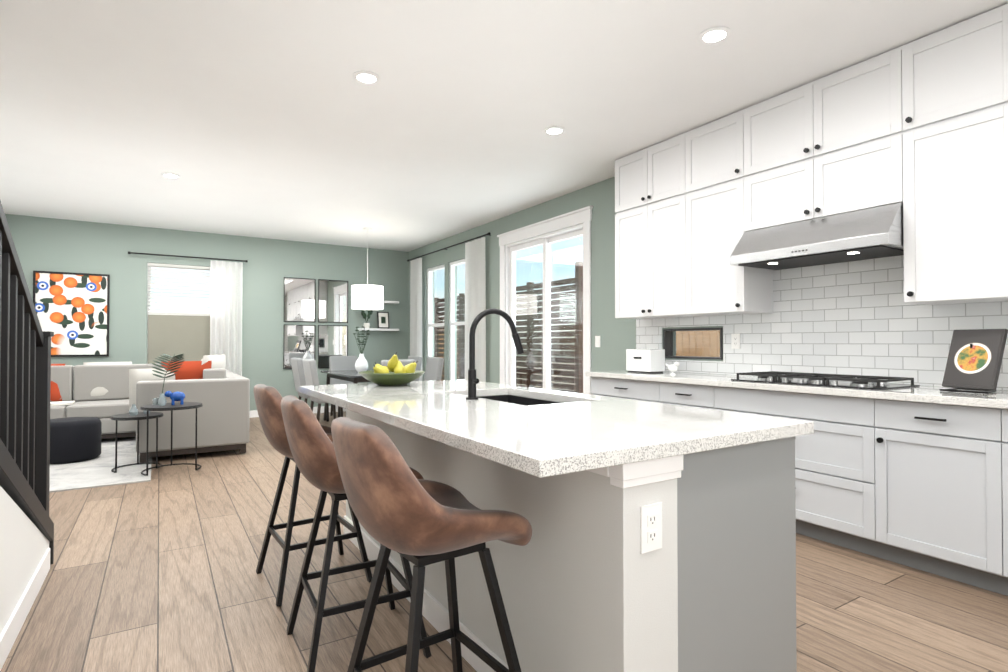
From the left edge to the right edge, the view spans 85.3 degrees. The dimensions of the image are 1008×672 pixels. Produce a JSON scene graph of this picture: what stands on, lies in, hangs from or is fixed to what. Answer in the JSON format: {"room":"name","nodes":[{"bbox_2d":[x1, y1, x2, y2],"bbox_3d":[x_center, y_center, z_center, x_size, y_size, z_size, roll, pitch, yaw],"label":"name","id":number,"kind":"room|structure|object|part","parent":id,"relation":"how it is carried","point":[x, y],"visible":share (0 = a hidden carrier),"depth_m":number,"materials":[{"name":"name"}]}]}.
{"room":"open-plan kitchen","nodes":[
{"label":"open-plan kitchen","id":0,"kind":"room"},
{"bbox_2d":[0,486,48,633],"bbox_3d":[-0.980,-0.236,0.570,0.080,2.840,5.500,0,-1,-32],"label":"wall","id":1,"kind":"structure","parent":0,"point":[24,543],"depth_m":2.20,"materials":[{"name":"white paint"}]},
{"bbox_2d":[0,548,49,670],"bbox_3d":[-0.935,1.129,0.570,0.013,0.110,5.380,0,-1,-32],"label":"baseboard","id":2,"kind":"structure","parent":1,"relation":"attached to","point":[13,627],"depth_m":2.27,"materials":[{"name":"white"}]},
{"bbox_2d":[0,201,53,563],"bbox_3d":[-1.158,-0.213,0.852,0.110,2.798,4.893,0,-1,-32],"label":"stair railing","id":3,"kind":"object","parent":1,"relation":"attached to","point":[25,364],"visible":0.94,"depth_m":2.41,"materials":[{"name":"black metal"}]},
{"bbox_2d":[5,214,408,410],"bbox_3d":[-4.233,-0.141,8.577,5.760,2.850,0.160,0,-1,-32],"label":"wall","id":4,"kind":"structure","parent":0,"point":[55,245],"depth_m":8.60,"materials":[{"name":"green paint"}]},
{"bbox_2d":[33,271,109,356],"bbox_3d":[-5.866,-0.290,7.436,0.820,1.140,0.034,0,-1,-32],"label":"picture","id":5,"kind":"object","parent":4,"relation":"attached to","point":[72,310],"visible":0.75,"depth_m":7.44,"materials":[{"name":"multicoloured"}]},
{"bbox_2d":[147,266,209,363],"bbox_3d":[-4.748,-0.310,8.214,1.060,1.499,0.130,0,-1,-32],"label":"window","id":6,"kind":"structure","parent":4,"relation":"in","point":[163,299],"depth_m":7.97,"materials":[{"name":"white"}]},
{"bbox_2d":[148,263,209,363],"bbox_3d":[-4.740,-0.326,8.201,1.000,1.462,0.044,0,-1,-32],"label":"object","id":7,"kind":"structure","parent":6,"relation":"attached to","point":[186,334],"depth_m":8.13,"materials":[{"name":"grey fabric"}]},
{"bbox_2d":[128,251,247,261],"bbox_3d":[-4.671,-1.171,8.158,1.540,0.036,0.094,0,-1,-32],"label":"curtain rod","id":8,"kind":"object","parent":4,"relation":"attached to","point":[129,252],"visible":1,"depth_m":8.10,"materials":[{"name":"black metal"}]},
{"bbox_2d":[210,260,242,375],"bbox_3d":[-4.247,0.059,8.370,0.440,2.405,0.089,0,-1,-32],"label":"curtain","id":9,"kind":"object","parent":8,"relation":"hanging from","point":[226,285],"visible":0.75,"depth_m":8.38,"materials":[{"name":"white fabric"}]},
{"bbox_2d":[250,406,345,417],"bbox_3d":[-4.118,1.228,8.526,5.598,0.110,0.017,0,-1,-32],"label":"baseboard","id":10,"kind":"structure","parent":4,"relation":"attached to","point":[253,413],"depth_m":9.12,"materials":[{"name":"white wood"}]},
{"bbox_2d":[283,324,315,368],"bbox_3d":[-3.364,0.177,9.013,0.500,0.725,0.019,0,-1,-32],"label":"mirror","id":11,"kind":"object","parent":4,"relation":"attached to","point":[299,341],"visible":0.75,"depth_m":9.00,"materials":[{"name":"black mirror"}]},
{"bbox_2d":[284,277,315,321],"bbox_3d":[-3.364,-0.593,9.022,0.500,0.725,0.019,0,-1,-32],"label":"mirror","id":12,"kind":"object","parent":4,"relation":"attached to","point":[299,299],"visible":1,"depth_m":9.02,"materials":[{"name":"black mirror"}]},
{"bbox_2d":[318,325,347,367],"bbox_3d":[-2.903,0.181,9.303,0.500,0.725,0.019,0,-1,-32],"label":"mirror","id":13,"kind":"object","parent":4,"relation":"attached to","point":[332,340],"visible":0.75,"depth_m":9.28,"materials":[{"name":"black mirror"}]},
{"bbox_2d":[318,279,347,322],"bbox_3d":[-2.903,-0.589,9.312,0.500,0.725,0.019,0,-1,-32],"label":"mirror","id":14,"kind":"object","parent":4,"relation":"attached to","point":[332,301],"visible":1,"depth_m":9.31,"materials":[{"name":"black mirror"}]},
{"bbox_2d":[358,301,398,330],"bbox_3d":[-2.210,-0.418,9.664,0.700,0.651,0.159,0,-1,-32],"label":"shelf","id":15,"kind":"object","parent":4,"relation":"attached to","point":[383,321],"visible":0.81,"depth_m":9.68,"materials":[{"name":"white wood"}]},
{"bbox_2d":[0,411,1007,671],"bbox_3d":[-1.141,1.274,3.793,5.920,0.100,11.520,0,-1,-32],"label":"floor","id":16,"kind":"structure","parent":0,"point":[156,573],"depth_m":2.52,"materials":[{"name":"brown wood"}]},
{"bbox_2d":[49,436,151,492],"bbox_3d":[-4.467,1.240,5.494,1.580,0.012,2.980,0,-1,-32],"label":"rug","id":17,"kind":"object","parent":16,"relation":"on","point":[95,472],"visible":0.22,"depth_m":5.00,"materials":[{"name":"white fabric"}]},
{"bbox_2d":[50,417,101,463],"bbox_3d":[-4.343,1.029,5.468,0.520,0.405,0.520,0,-1,-32],"label":"ottoman","id":18,"kind":"object","parent":17,"relation":"on","point":[74,439],"visible":0.83,"depth_m":5.31,"materials":[{"name":"fabric"}]},
{"bbox_2d":[50,354,249,462],"bbox_3d":[-4.378,0.725,6.194,2.430,1.030,2.500,0,-1,-32],"label":"sofa","id":19,"kind":"object","parent":17,"relation":"on","point":[103,392],"visible":0.67,"depth_m":5.71,"materials":[{"name":"fabric"}]},
{"bbox_2d":[50,364,64,400],"bbox_3d":[-5.553,0.558,6.533,0.491,0.446,0.210,0,-1,-32],"label":"pillow","id":20,"kind":"object","parent":19,"relation":"on","point":[57,393],"depth_m":6.57,"materials":[{"name":"fabric"}]},
{"bbox_2d":[50,401,74,405],"bbox_3d":[-5.156,0.780,6.313,0.300,0.028,0.230,0,-1,-32],"label":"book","id":21,"kind":"object","parent":19,"relation":"on","point":[61,403],"depth_m":6.28,"materials":[{"name":"white paper"}]},
{"bbox_2d":[83,362,131,395],"bbox_3d":[-4.996,0.563,6.907,0.508,0.466,0.211,0,-1,-32],"label":"pillow","id":22,"kind":"object","parent":19,"relation":"on","point":[99,378],"depth_m":6.83,"materials":[{"name":"grey fabric"}]},
{"bbox_2d":[129,368,174,409],"bbox_3d":[-3.590,0.547,5.629,0.440,0.430,0.180,0,-1,-32],"label":"pillow","id":23,"kind":"object","parent":19,"relation":"on","point":[135,375],"depth_m":5.52,"materials":[{"name":"grey fabric"}]},
{"bbox_2d":[161,361,211,379],"bbox_3d":[-3.364,0.509,5.796,0.466,0.489,0.185,0,-1,-32],"label":"pillow","id":24,"kind":"object","parent":19,"relation":"on","point":[189,369],"depth_m":5.74,"materials":[{"name":"orange fabric"}]},
{"bbox_2d":[201,354,225,368],"bbox_3d":[-3.270,0.483,6.079,0.356,0.548,0.532,0,-1,-32],"label":"pillow","id":25,"kind":"object","parent":19,"relation":"on","point":[208,361],"depth_m":5.97,"materials":[{"name":"white fabric"}]},
{"bbox_2d":[110,354,202,475],"bbox_3d":[-3.185,0.693,5.031,0.722,1.061,0.712,0,-1,-32],"label":"tables","id":26,"kind":"object","parent":17,"relation":"on","point":[158,404],"visible":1,"depth_m":4.99,"materials":[{"name":"black metal"}]},
{"bbox_2d":[254,384,371,605],"bbox_3d":[-0.978,0.726,2.743,0.499,0.978,0.462,1,-1,-35],"label":"stool","id":27,"kind":"object","parent":16,"relation":"on","point":[268,399],"visible":0.48,"depth_m":2.59,"materials":[{"name":"brown leather"}]},
{"bbox_3d":[-0.977,0.426,2.748,0.510,0.390,0.490,1,-1,-35],"label":"seat","id":28,"kind":"part","parent":27,"relation":"part of","materials":[{"name":"brown leather"}]},
{"bbox_2d":[291,357,335,421],"bbox_3d":[-2.750,0.794,7.903,0.554,0.966,0.460,0,-1,-32],"label":"chair","id":29,"kind":"object","parent":16,"relation":"on","point":[298,371],"visible":0.42,"depth_m":7.72,"materials":[{"name":"fabric"}]},
{"bbox_3d":[-2.750,0.593,7.906,0.554,0.565,0.460,0,-1,-32],"label":"seat","id":30,"kind":"part","parent":29,"relation":"part of","materials":[{"name":"fabric"}]},
{"bbox_2d":[302,359,342,421],"bbox_3d":[-2.345,0.786,7.260,0.554,0.966,0.460,0,-1,-32],"label":"chair","id":31,"kind":"object","parent":16,"relation":"on","point":[310,371],"visible":0.35,"depth_m":7.01,"materials":[{"name":"fabric"}]},
{"bbox_3d":[-2.345,0.585,7.262,0.554,0.565,0.460,0,-1,-32],"label":"seat","id":32,"kind":"part","parent":31,"relation":"part of","materials":[{"name":"fabric"}]},
{"bbox_2d":[329,356,356,416],"bbox_3d":[-2.514,0.805,8.780,0.460,0.966,0.554,0,-1,-32],"label":"chair","id":33,"kind":"object","parent":16,"relation":"on","point":[342,362],"visible":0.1,"depth_m":8.89,"materials":[{"name":"fabric"}]},
{"bbox_3d":[-2.514,0.604,8.783,0.460,0.565,0.554,0,-1,-32],"label":"seat","id":34,"kind":"part","parent":33,"relation":"part of","materials":[{"name":"fabric"}]},
{"bbox_2d":[320,369,373,420],"bbox_3d":[-1.983,0.902,7.935,0.950,0.752,1.550,0,-1,-32],"label":"table","id":35,"kind":"object","parent":16,"relation":"on","point":[354,376],"visible":0.42,"depth_m":7.69,"materials":[{"name":"grey"}]},
{"bbox_2d":[353,326,369,372],"bbox_3d":[-2.038,0.194,7.848,0.245,0.660,0.223,0,-1,-32],"label":"vase","id":36,"kind":"object","parent":35,"relation":"on","point":[361,363],"visible":0.92,"depth_m":7.80,"materials":[{"name":"white ceramic"}]},
{"bbox_2d":[281,395,430,671],"bbox_3d":[-0.601,0.719,2.133,0.499,0.978,0.462,0,-1,-29],"label":"stool","id":37,"kind":"object","parent":16,"relation":"on","point":[311,445],"visible":0.65,"depth_m":1.96,"materials":[{"name":"brown leather"}]},
{"bbox_3d":[-0.599,0.419,2.138,0.510,0.390,0.490,0,-1,-29],"label":"seat","id":38,"kind":"part","parent":37,"relation":"part of","materials":[{"name":"brown leather"}]},
{"bbox_2d":[381,359,415,380],"bbox_3d":[-1.452,0.784,7.093,0.460,0.966,0.554,0,-1,-32],"label":"chair","id":39,"kind":"object","parent":16,"relation":"on","point":[403,362],"visible":0.1,"depth_m":6.89,"materials":[{"name":"fabric"}]},
{"bbox_2d":[408,356,422,380],"bbox_3d":[-1.621,0.803,8.613,0.554,0.966,0.460,0,-1,-32],"label":"chair","id":40,"kind":"object","parent":16,"relation":"on","point":[419,362],"visible":0.06,"depth_m":8.55,"materials":[{"name":"fabric"}]},
{"bbox_2d":[331,417,531,671],"bbox_3d":[-0.218,0.711,1.544,0.499,0.978,0.462,1,-1,-36],"label":"stool","id":41,"kind":"object","parent":16,"relation":"on","point":[398,506],"visible":1,"depth_m":1.39,"materials":[{"name":"brown leather"}]},
{"bbox_3d":[-0.217,0.411,1.548,0.510,0.390,0.490,1,-1,-36],"label":"seat","id":42,"kind":"part","parent":41,"relation":"part of","materials":[{"name":"brown leather"}]},
{"bbox_2d":[424,357,443,380],"bbox_3d":[-1.216,0.795,7.970,0.554,0.966,0.460,0,-1,-32],"label":"chair","id":43,"kind":"object","parent":16,"relation":"on","point":[434,368],"visible":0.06,"depth_m":8.00,"materials":[{"name":"fabric"}]},
{"bbox_2d":[344,392,810,671],"bbox_3d":[-0.011,0.769,2.573,0.798,0.879,2.409,0,-1,-32],"label":"kitchen island","id":44,"kind":"object","parent":16,"relation":"on","point":[663,538],"depth_m":1.59,"materials":[{"name":"wood"}]},
{"bbox_2d":[299,380,522,403],"bbox_3d":[-0.545,0.317,3.227,1.105,0.040,0.785,0,-1,-32],"label":"island countertop","id":45,"kind":"structure","parent":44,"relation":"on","point":[327,393],"depth_m":3.08,"materials":[{"name":"white stone"}]},
{"bbox_2d":[359,352,424,385],"bbox_3d":[-0.682,0.198,3.340,0.400,0.198,0.400,0,-1,-32],"label":"fruit bowl","id":46,"kind":"object","parent":45,"relation":"on","point":[397,373],"visible":1,"depth_m":3.24,"materials":[{"name":"green ceramic"}]},
{"bbox_2d":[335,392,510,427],"bbox_3d":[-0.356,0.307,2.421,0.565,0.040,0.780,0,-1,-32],"label":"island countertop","id":47,"kind":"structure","parent":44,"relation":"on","point":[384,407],"depth_m":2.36,"materials":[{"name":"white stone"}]},
{"bbox_2d":[466,308,523,399],"bbox_3d":[-0.027,0.080,2.542,0.317,0.418,0.108,0,-1,-32],"label":"faucet","id":48,"kind":"object","parent":47,"relation":"on","point":[472,380],"depth_m":2.49,"materials":[{"name":"black metal"}]},
{"bbox_2d":[395,398,813,479],"bbox_3d":[0.313,0.300,1.864,1.105,0.040,0.875,0,-1,-32],"label":"island countertop","id":49,"kind":"structure","parent":44,"relation":"on","point":[541,441],"depth_m":1.64,"materials":[{"name":"white stone"}]},
{"bbox_2d":[478,395,558,405],"bbox_3d":[0.057,0.427,2.679,0.434,0.191,0.804,0,-1,-32],"label":"sink","id":50,"kind":"object","parent":49,"relation":"in","point":[526,400],"depth_m":2.99,"materials":[{"name":"grey metal"}]},
{"bbox_2d":[640,502,661,553],"bbox_3d":[0.381,0.494,1.412,0.075,0.118,0.008,0,-1,-32],"label":"outlet","id":51,"kind":"object","parent":44,"relation":"attached to","point":[650,512],"depth_m":1.41,"materials":[{"name":"white plastic"}]},
{"bbox_2d":[591,376,652,401],"bbox_3d":[1.251,0.795,4.684,0.602,0.880,0.865,0,-1,-32],"label":"base cabinet","id":52,"kind":"object","parent":16,"relation":"on","point":[641,390],"depth_m":4.54,"materials":[{"name":"grey wood"}]},
{"bbox_2d":[653,380,704,407],"bbox_3d":[1.566,0.789,4.183,0.602,0.880,0.546,0,-1,-32],"label":"base cabinet","id":53,"kind":"object","parent":16,"relation":"on","point":[691,395],"depth_m":4.04,"materials":[{"name":"grey wood"}]},
{"bbox_2d":[705,388,868,554],"bbox_3d":[1.979,0.781,3.526,0.602,0.880,1.118,0,-1,-32],"label":"base cabinet","id":54,"kind":"object","parent":16,"relation":"on","point":[832,462],"depth_m":3.16,"materials":[{"name":"grey wood"}]},
{"bbox_2d":[869,400,980,587],"bbox_3d":[2.401,0.772,2.855,0.602,0.880,0.581,0,-1,-32],"label":"base cabinet","id":55,"kind":"object","parent":16,"relation":"on","point":[925,459],"depth_m":2.75,"materials":[{"name":"grey wood"}]},
{"bbox_2d":[585,370,1007,407],"bbox_3d":[1.988,0.320,3.481,0.642,0.040,3.720,0,-1,-32],"label":"countertop","id":56,"kind":"structure","parent":55,"relation":"on","point":[927,394],"depth_m":3.10,"materials":[{"name":"white stone"}]},
{"bbox_2d":[626,349,664,372],"bbox_3d":[1.229,0.215,4.778,0.192,0.202,0.280,0,-1,-32],"label":"toaster","id":57,"kind":"object","parent":56,"relation":"on","point":[646,360],"visible":1,"depth_m":4.69,"materials":[{"name":"white metal"}]},
{"bbox_2d":[664,362,678,374],"bbox_3d":[1.360,0.259,4.450,0.051,0.105,0.155,0,-1,-32],"label":"bird figurine","id":58,"kind":"object","parent":56,"relation":"on","point":[672,368],"visible":1,"depth_m":4.42,"materials":[{"name":"white ceramic"}]},
{"bbox_2d":[729,372,920,387],"bbox_3d":[2.006,0.275,3.494,0.485,0.049,0.920,0,-1,-32],"label":"cooktop","id":59,"kind":"object","parent":56,"relation":"in","point":[830,379],"depth_m":3.37,"materials":[{"name":"metal"}]},
{"bbox_2d":[940,329,1007,393],"bbox_3d":[2.456,0.128,2.865,0.195,0.326,0.262,0,-1,-32],"label":"cookbook stand","id":60,"kind":"object","parent":56,"relation":"on","point":[974,359],"visible":0.98,"depth_m":2.85,"materials":[{"name":"black metal"}]},
{"bbox_2d":[981,408,1007,595],"bbox_3d":[2.746,0.766,2.308,0.602,0.880,0.936,0,-1,-32],"label":"base cabinet","id":61,"kind":"object","parent":16,"relation":"on","point":[994,421],"depth_m":2.52,"materials":[{"name":"grey wood"}]},
{"bbox_2d":[0,0,1007,251],"bbox_3d":[-1.141,-1.675,3.830,5.920,0.100,11.520,0,-1,-32],"label":"ceiling","id":62,"kind":"structure","parent":0,"point":[262,118],"depth_m":3.70,"materials":[{"name":"white paint"}]},
{"bbox_2d":[160,173,180,178],"bbox_3d":[-3.329,-1.600,5.466,0.175,0.009,0.175,0,-1,34],"label":"recessed light","id":63,"kind":"object","parent":62,"relation":"in","point":[169,175],"depth_m":5.46,"materials":[{"name":"white plastic"}]},
{"bbox_2d":[352,71,380,84],"bbox_3d":[-0.866,-1.625,3.448,0.175,0.009,0.175,-1,-1,37],"label":"recessed light","id":64,"kind":"object","parent":62,"relation":"in","point":[364,77],"depth_m":3.44,"materials":[{"name":"white plastic"}]},
{"bbox_2d":[351,227,382,309],"bbox_3d":[-1.983,-0.983,7.959,0.450,1.179,0.450,0,-1,-32],"label":"pendant lamp","id":65,"kind":"object","parent":62,"relation":"hanging from","point":[367,297],"visible":1,"depth_m":7.77,"materials":[{"name":"white fabric"}]},
{"bbox_2d":[543,126,565,134],"bbox_3d":[0.398,-1.614,4.313,0.175,0.009,0.175,1,-1,-38],"label":"recessed light","id":66,"kind":"object","parent":62,"relation":"in","point":[555,130],"depth_m":4.30,"materials":[{"name":"white"}]},
{"bbox_2d":[697,26,731,44],"bbox_3d":[1.144,-1.631,2.976,0.175,0.009,0.175,0,-1,34],"label":"recessed light","id":67,"kind":"object","parent":62,"relation":"in","point":[715,35],"depth_m":2.97,"materials":[{"name":"white plastic"}]},
{"bbox_2d":[408,177,1006,390],"bbox_3d":[1.296,-0.181,5.345,0.160,2.850,11.520,0,-1,-32],"label":"wall","id":68,"kind":"structure","parent":0,"point":[617,337],"depth_m":6.22,"materials":[{"name":"green paint"}]},
{"bbox_2d":[427,264,444,379],"bbox_3d":[-1.115,-0.169,9.103,0.120,1.979,0.770,0,-1,-32],"label":"window","id":69,"kind":"structure","parent":68,"relation":"in","point":[430,324],"depth_m":9.31,"materials":[{"name":"white"}]},
{"bbox_2d":[407,232,490,261],"bbox_3d":[-0.940,-1.375,8.668,0.094,0.036,2.880,0,-1,-32],"label":"curtain rod","id":70,"kind":"object","parent":68,"relation":"attached to","point":[445,248],"visible":0.9,"depth_m":8.42,"materials":[{"name":"black metal"}]},
{"bbox_2d":[410,258,422,380],"bbox_3d":[-1.555,-0.031,9.563,0.090,2.615,0.500,0,-1,-32],"label":"curtain","id":71,"kind":"object","parent":70,"relation":"hanging from","point":[415,307],"visible":0.71,"depth_m":9.46,"materials":[{"name":"white fabric"}]},
{"bbox_2d":[465,237,485,381],"bbox_3d":[-0.415,-0.054,7.752,0.089,2.615,0.580,0,-1,-32],"label":"curtain","id":72,"kind":"object","parent":70,"relation":"hanging from","point":[475,291],"visible":0.69,"depth_m":7.71,"materials":[{"name":"white fabric"}]},
{"bbox_2d":[450,259,464,379],"bbox_3d":[-0.662,-0.178,8.384,0.120,1.979,0.770,0,-1,-32],"label":"window","id":73,"kind":"structure","parent":68,"relation":"in","point":[453,323],"depth_m":8.64,"materials":[{"name":"white"}]},
{"bbox_2d":[497,206,592,394],"bbox_3d":[0.487,-0.051,6.583,0.190,2.620,1.880,0,-1,-32],"label":"door frame","id":74,"kind":"structure","parent":68,"relation":"attached to","point":[508,296],"depth_m":6.58,"materials":[{"name":"white wood"}]},
{"bbox_2d":[595,336,599,346],"bbox_3d":[0.975,0.058,5.695,0.008,0.118,0.075,0,-1,-32],"label":"light switch","id":75,"kind":"object","parent":68,"relation":"attached to","point":[597,341],"visible":1,"depth_m":5.69,"materials":[{"name":"white plastic"}]},
{"bbox_2d":[615,136,704,319],"bbox_3d":[1.386,-0.884,4.721,0.357,1.440,0.846,0,-1,-32],"label":"upper cabinet","id":76,"kind":"object","parent":68,"relation":"attached to","point":[645,179],"depth_m":4.66,"materials":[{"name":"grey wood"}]},
{"bbox_2d":[663,328,722,359],"bbox_3d":[1.647,0.066,4.718,0.112,0.258,0.608,0,-1,-32],"label":"window","id":77,"kind":"structure","parent":68,"relation":"attached to","point":[668,338],"depth_m":4.77,"materials":[{"name":"grey"}]},
{"bbox_2d":[677,117,776,315],"bbox_3d":[1.702,-0.891,4.218,0.357,1.440,0.566,0,-1,-32],"label":"upper cabinet","id":78,"kind":"object","parent":68,"relation":"attached to","point":[705,287],"depth_m":4.15,"materials":[{"name":"grey wood"}]},
{"bbox_2d":[725,45,904,271],"bbox_3d":[2.044,-1.057,3.522,0.522,1.125,0.980,0,-1,-32],"label":"upper cabinet","id":79,"kind":"object","parent":68,"relation":"attached to","point":[835,240],"depth_m":3.42,"materials":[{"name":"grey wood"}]},
{"bbox_2d":[730,202,903,269],"bbox_3d":[2.038,-0.613,3.513,0.511,0.258,0.972,0,-1,-32],"label":"hood","id":80,"kind":"object","parent":79,"relation":"attached to","point":[871,233],"depth_m":3.37,"materials":[{"name":"silver metal"}]},
{"bbox_2d":[636,255,1007,390],"bbox_3d":[2.256,-0.218,3.657,0.008,1.039,3.720,0,-1,-32],"label":"backsplash","id":81,"kind":"structure","parent":68,"relation":"attached to","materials":[{"name":"tile"}]},
{"bbox_2d":[731,334,739,348],"bbox_3d":[1.828,0.041,4.318,0.008,0.118,0.075,0,-1,-32],"label":"outlet","id":82,"kind":"object","parent":81,"relation":"attached to","point":[735,338],"depth_m":4.32,"materials":[{"name":"white plastic"}]},
{"bbox_2d":[897,8,1007,307],"bbox_3d":[2.520,-0.907,2.918,0.357,1.440,0.546,0,-1,-32],"label":"upper cabinet","id":83,"kind":"object","parent":68,"relation":"attached to","point":[951,254],"depth_m":2.87,"materials":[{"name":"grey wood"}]},
{"bbox_2d":[997,4,1007,299],"bbox_3d":[2.852,-0.913,2.390,0.357,1.440,0.926,0,-1,-32],"label":"upper cabinet","id":84,"kind":"object","parent":68,"relation":"attached to","point":[1002,11],"depth_m":2.69,"materials":[{"name":"grey wood"}]},
{"label":"outside","id":85,"kind":"structure","parent":0,"visible":0},
{"bbox_2d":[516,361,574,390],"bbox_3d":[13.930,1.487,19.180,35.979,0.100,42.000,0,-1,-32],"label":"ground","id":86,"kind":"structure","parent":85,"point":[551,375],"depth_m":20.07,"materials":[{"name":"grey concrete"}]},
{"bbox_2d":[434,261,582,393],"bbox_3d":[-0.585,0.104,11.365,0.110,2.470,6.680,0,-1,-32],"label":"fence","id":87,"kind":"object","parent":86,"relation":"on","point":[569,340],"depth_m":9.31,"materials":[{"name":"brown wood"}]},
{"bbox_2d":[439,329,719,377],"bbox_3d":[3.852,0.368,5.717,4.490,1.800,21.920,0,-1,-32],"label":"fence","id":88,"kind":"object","parent":86,"relation":"on","point":[696,344],"depth_m":9.86,"materials":[{"name":"brown wood"}]}
]}

